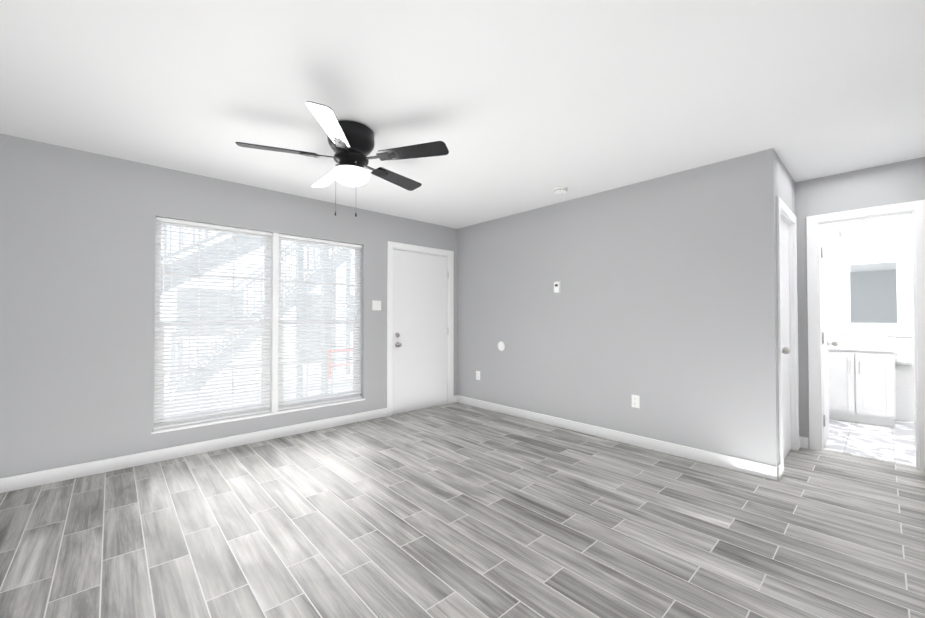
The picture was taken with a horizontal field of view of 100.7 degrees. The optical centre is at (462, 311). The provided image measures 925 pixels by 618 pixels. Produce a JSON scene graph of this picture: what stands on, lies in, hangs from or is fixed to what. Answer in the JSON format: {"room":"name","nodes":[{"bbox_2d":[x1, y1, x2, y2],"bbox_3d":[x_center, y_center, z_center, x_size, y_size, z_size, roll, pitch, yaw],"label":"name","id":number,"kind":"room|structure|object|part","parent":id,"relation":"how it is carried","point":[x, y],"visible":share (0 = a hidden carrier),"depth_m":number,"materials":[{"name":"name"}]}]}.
{"room":"empty living room","nodes":[
{"label":"empty living room","id":0,"kind":"room"},
{"bbox_2d":[0,134,456,477],"bbox_3d":[-2.102,0.022,3.653,5.600,2.440,0.150,1,-1,-42],"label":"wall","id":1,"kind":"structure","parent":0,"point":[77,269],"depth_m":2.95,"materials":[{"name":"grey paint"}]},
{"bbox_2d":[0,408,386,492],"bbox_3d":[-2.437,1.185,3.217,4.140,0.100,0.014,1,-1,-42],"label":"baseboard","id":2,"kind":"structure","parent":1,"relation":"attached to","point":[27,480],"depth_m":3.19,"materials":[{"name":"white wood"}]},
{"bbox_2d":[151,221,364,433],"bbox_3d":[-1.882,0.112,3.842,1.920,1.794,0.166,1,-1,-42],"label":"window","id":3,"kind":"structure","parent":1,"relation":"in","point":[207,416],"depth_m":3.79,"materials":[{"name":"white plastic"}]},
{"bbox_2d":[154,217,271,428],"bbox_3d":[-2.225,0.095,3.491,0.899,1.764,0.042,1,-1,-42],"label":"window blind","id":4,"kind":"object","parent":3,"relation":"attached to","point":[209,226],"visible":0.9,"depth_m":3.45,"materials":[{"name":"white plastic"}]},
{"bbox_2d":[278,234,361,409],"bbox_3d":[-1.508,0.105,4.147,0.913,1.764,0.042,1,-1,-42],"label":"window blind","id":5,"kind":"object","parent":3,"relation":"attached to","point":[352,246],"visible":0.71,"depth_m":4.12,"materials":[{"name":"white plastic"}]},
{"bbox_2d":[372,300,380,309],"bbox_3d":[-1.012,-0.075,4.538,0.116,0.116,0.018,1,-1,-42],"label":"light switch","id":6,"kind":"object","parent":1,"relation":"attached to","point":[376,305],"visible":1,"depth_m":4.54,"materials":[{"name":"white plastic"}]},
{"bbox_2d":[393,249,447,412],"bbox_3d":[-0.515,0.240,4.990,0.894,2.011,0.126,1,-1,-42],"label":"front door","id":7,"kind":"structure","parent":1,"relation":"in","point":[420,325],"depth_m":4.98,"materials":[{"name":"white wood"}]},
{"bbox_2d":[387,241,453,415],"bbox_3d":[-0.569,0.206,5.042,1.058,2.114,0.166,1,-1,-42],"label":"door frame","id":8,"kind":"structure","parent":1,"relation":"attached to","point":[391,246],"depth_m":4.90,"materials":[{"name":"white wood"}]},
{"bbox_2d":[0,402,924,617],"bbox_3d":[1.337,1.278,2.172,8.700,0.123,6.950,1,-1,-42],"label":"floor","id":9,"kind":"structure","parent":0,"point":[456,510],"depth_m":2.14,"materials":[{"name":"grey tile"}]},
{"bbox_2d":[828,329,896,427],"bbox_3d":[4.591,0.730,4.473,0.596,1.049,0.624,1,-1,-42],"label":"bathroom vanity","id":10,"kind":"object","parent":9,"relation":"on","point":[861,371],"visible":0.9,"depth_m":4.28,"materials":[{"name":"white wood"}]},
{"bbox_2d":[0,0,924,228],"bbox_3d":[1.337,-1.280,2.210,8.700,0.120,6.950,1,-1,-42],"label":"ceiling","id":11,"kind":"structure","parent":0,"point":[517,106],"depth_m":2.10,"materials":[{"name":"white paint"}]},
{"bbox_2d":[235,101,448,216],"bbox_3d":[-0.763,-0.915,2.608,1.304,0.599,1.271,1,-1,-42],"label":"fan","id":12,"kind":"object","parent":11,"relation":"hanging from","point":[351,143],"visible":1,"depth_m":2.47,"materials":[{"name":"black metal"}]},
{"bbox_3d":[-1.118,-1.021,2.451,0.566,0.037,0.286,1,-1,-42],"label":"blade","id":13,"kind":"part","parent":12,"relation":"part of","materials":[{"name":"black"}]},
{"bbox_3d":[-0.972,-1.014,2.878,0.147,0.037,0.592,1,-1,-42],"label":"blade","id":14,"kind":"part","parent":12,"relation":"part of","materials":[{"name":"black"}]},
{"bbox_3d":[-0.733,-1.025,2.175,0.427,0.037,0.488,1,-1,-42],"label":"blade","id":15,"kind":"part","parent":12,"relation":"part of","materials":[{"name":"black"}]},
{"bbox_3d":[-0.745,-0.894,2.570,0.242,0.086,0.242,1,-1,-42],"label":"lamp shade","id":16,"kind":"part","parent":12,"relation":"part of","materials":[{"name":"white glass"}]},
{"bbox_3d":[-0.547,-1.014,2.905,0.585,0.037,0.212,1,-1,-42],"label":"blade","id":17,"kind":"part","parent":12,"relation":"part of","materials":[{"name":"black wood"}]},
{"bbox_3d":[-0.362,-1.020,2.474,0.366,0.037,0.530,1,-1,-42],"label":"blade","id":18,"kind":"part","parent":12,"relation":"part of","materials":[{"name":"black wood"}]},
{"bbox_2d":[553,187,567,193],"bbox_3d":[0.956,-1.177,3.737,0.136,0.040,0.136,1,-1,-42],"label":"smoke detector","id":19,"kind":"object","parent":11,"relation":"attached to","point":[559,190],"visible":1,"depth_m":3.70,"materials":[{"name":"white plastic"}]},
{"bbox_2d":[457,153,755,461],"bbox_3d":[1.115,0.030,4.197,0.120,2.440,3.390,1,-1,-42],"label":"wall","id":20,"kind":"structure","parent":0,"point":[651,304],"depth_m":3.62,"materials":[{"name":"grey paint"}]},
{"bbox_2d":[476,371,479,379],"bbox_3d":[0.206,0.843,5.082,0.010,0.116,0.072,1,-1,-42],"label":"electrical outlet","id":21,"kind":"object","parent":20,"relation":"attached to","point":[477,375],"visible":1,"depth_m":5.08,"materials":[{"name":"white plastic"}]},
{"bbox_2d":[498,341,504,350],"bbox_3d":[0.483,0.429,4.785,0.008,0.120,0.120,1,-1,-42],"label":"electrical outlet cover","id":22,"kind":"object","parent":20,"relation":"attached to","point":[501,345],"visible":1,"depth_m":4.78,"materials":[{"name":"white plastic"}]},
{"bbox_2d":[554,281,560,292],"bbox_3d":[1.031,-0.270,4.185,0.025,0.120,0.075,1,-1,-42],"label":"thermostat","id":23,"kind":"object","parent":20,"relation":"attached to","point":[557,287],"visible":1,"depth_m":4.17,"materials":[{"name":"white plastic"}]},
{"bbox_2d":[457,395,777,479],"bbox_3d":[1.111,1.198,4.084,0.014,0.100,3.524,1,-1,-42],"label":"baseboard","id":24,"kind":"structure","parent":20,"relation":"attached to","point":[741,465],"depth_m":3.50,"materials":[{"name":"white wood"}]},
{"bbox_2d":[632,395,639,407],"bbox_3d":[1.604,0.830,3.554,0.010,0.116,0.072,1,-1,-42],"label":"electrical outlet","id":25,"kind":"object","parent":20,"relation":"attached to","point":[635,401],"visible":1,"depth_m":3.55,"materials":[{"name":"white plastic"}]},
{"bbox_2d":[753,148,794,465],"bbox_3d":[2.694,0.016,3.263,1.190,2.440,0.120,1,-1,-42],"label":"wall","id":26,"kind":"structure","parent":0,"point":[772,179],"depth_m":2.86,"materials":[{"name":"grey paint"}]},
{"bbox_2d":[777,463,781,480],"bbox_3d":[2.332,1.179,2.823,0.114,0.100,0.014,1,-1,-42],"label":"baseboard","id":27,"kind":"structure","parent":26,"relation":"attached to","point":[779,471],"depth_m":2.80,"materials":[{"name":"white wood"}]},
{"bbox_2d":[781,219,790,457],"bbox_3d":[2.697,0.220,3.190,0.714,2.005,0.117,1,-1,-42],"label":"hall door","id":28,"kind":"structure","parent":26,"relation":"in","point":[786,336],"depth_m":3.30,"materials":[{"name":"white wood"}]},
{"bbox_3d":[2.495,0.302,2.980,0.062,0.062,0.082,1,-1,-42],"label":"knob","id":29,"kind":"part","parent":28,"relation":"part of","materials":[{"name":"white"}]},
{"bbox_2d":[776,196,799,475],"bbox_3d":[2.666,0.183,3.224,0.888,2.104,0.136,1,-1,-42],"label":"door frame","id":30,"kind":"structure","parent":26,"relation":"attached to","point":[785,214],"depth_m":3.42,"materials":[{"name":"white wood"}]},
{"bbox_2d":[795,157,924,437],"bbox_3d":[3.644,0.011,2.973,0.060,2.440,1.590,1,-1,-42],"label":"wall","id":31,"kind":"structure","parent":0,"point":[895,183],"depth_m":3.36,"materials":[{"name":"grey paint"}]},
{"bbox_2d":[800,436,808,448],"bbox_3d":[3.104,1.190,3.491,0.014,0.100,0.070,1,-1,-42],"label":"baseboard","id":32,"kind":"structure","parent":31,"relation":"attached to","point":[804,442],"depth_m":3.48,"materials":[{"name":"white wood"}]},
{"bbox_2d":[821,228,838,444],"bbox_3d":[3.494,0.227,3.659,0.546,2.005,0.117,1,-1,-42],"label":"bathroom door","id":33,"kind":"structure","parent":31,"relation":"in","point":[826,343],"depth_m":3.66,"materials":[{"name":"white wood"}]},
{"bbox_2d":[806,200,924,470],"bbox_3d":[3.414,0.184,3.255,0.136,2.104,0.708,1,-1,-42],"label":"door frame","id":34,"kind":"structure","parent":31,"relation":"attached to","point":[915,210],"depth_m":3.25,"materials":[{"name":"white wood"}]},
{"bbox_2d":[821,215,914,421],"bbox_3d":[5.171,0.033,4.370,0.100,2.440,1.590,1,-1,-42],"label":"wall","id":35,"kind":"structure","parent":0,"point":[904,386],"depth_m":4.45,"materials":[{"name":"white paint"}]},
{"bbox_2d":[832,236,912,336],"bbox_3d":[4.898,-0.284,4.579,0.020,1.140,0.680,1,-1,-42],"label":"bathroom mirror","id":36,"kind":"object","parent":35,"relation":"attached to","point":[872,289],"visible":0.92,"depth_m":4.57,"materials":[{"name":"white mirror"}]},
{"bbox_2d":[897,356,911,364],"bbox_3d":[5.014,0.552,4.365,0.120,0.100,0.135,1,-1,-42],"label":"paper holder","id":37,"kind":"object","parent":35,"relation":"attached to","point":[904,360],"visible":0.94,"depth_m":4.32,"materials":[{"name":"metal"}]},
{"label":"outside","id":38,"kind":"structure","parent":0,"visible":0},
{"bbox_2d":[164,361,352,414],"bbox_3d":[-11.529,1.667,15.267,32.000,0.200,29.750,1,-1,-42],"label":"ground","id":39,"kind":"structure","parent":38,"point":[252,385],"depth_m":7.89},
{"bbox_2d":[160,225,354,410],"bbox_3d":[-4.382,-2.281,7.505,32.012,7.840,5.940,1,-1,-42],"label":"building","id":40,"kind":"structure","parent":39,"relation":"on","point":[203,251],"depth_m":8.58,"materials":[{"name":"grey"}]}
]}

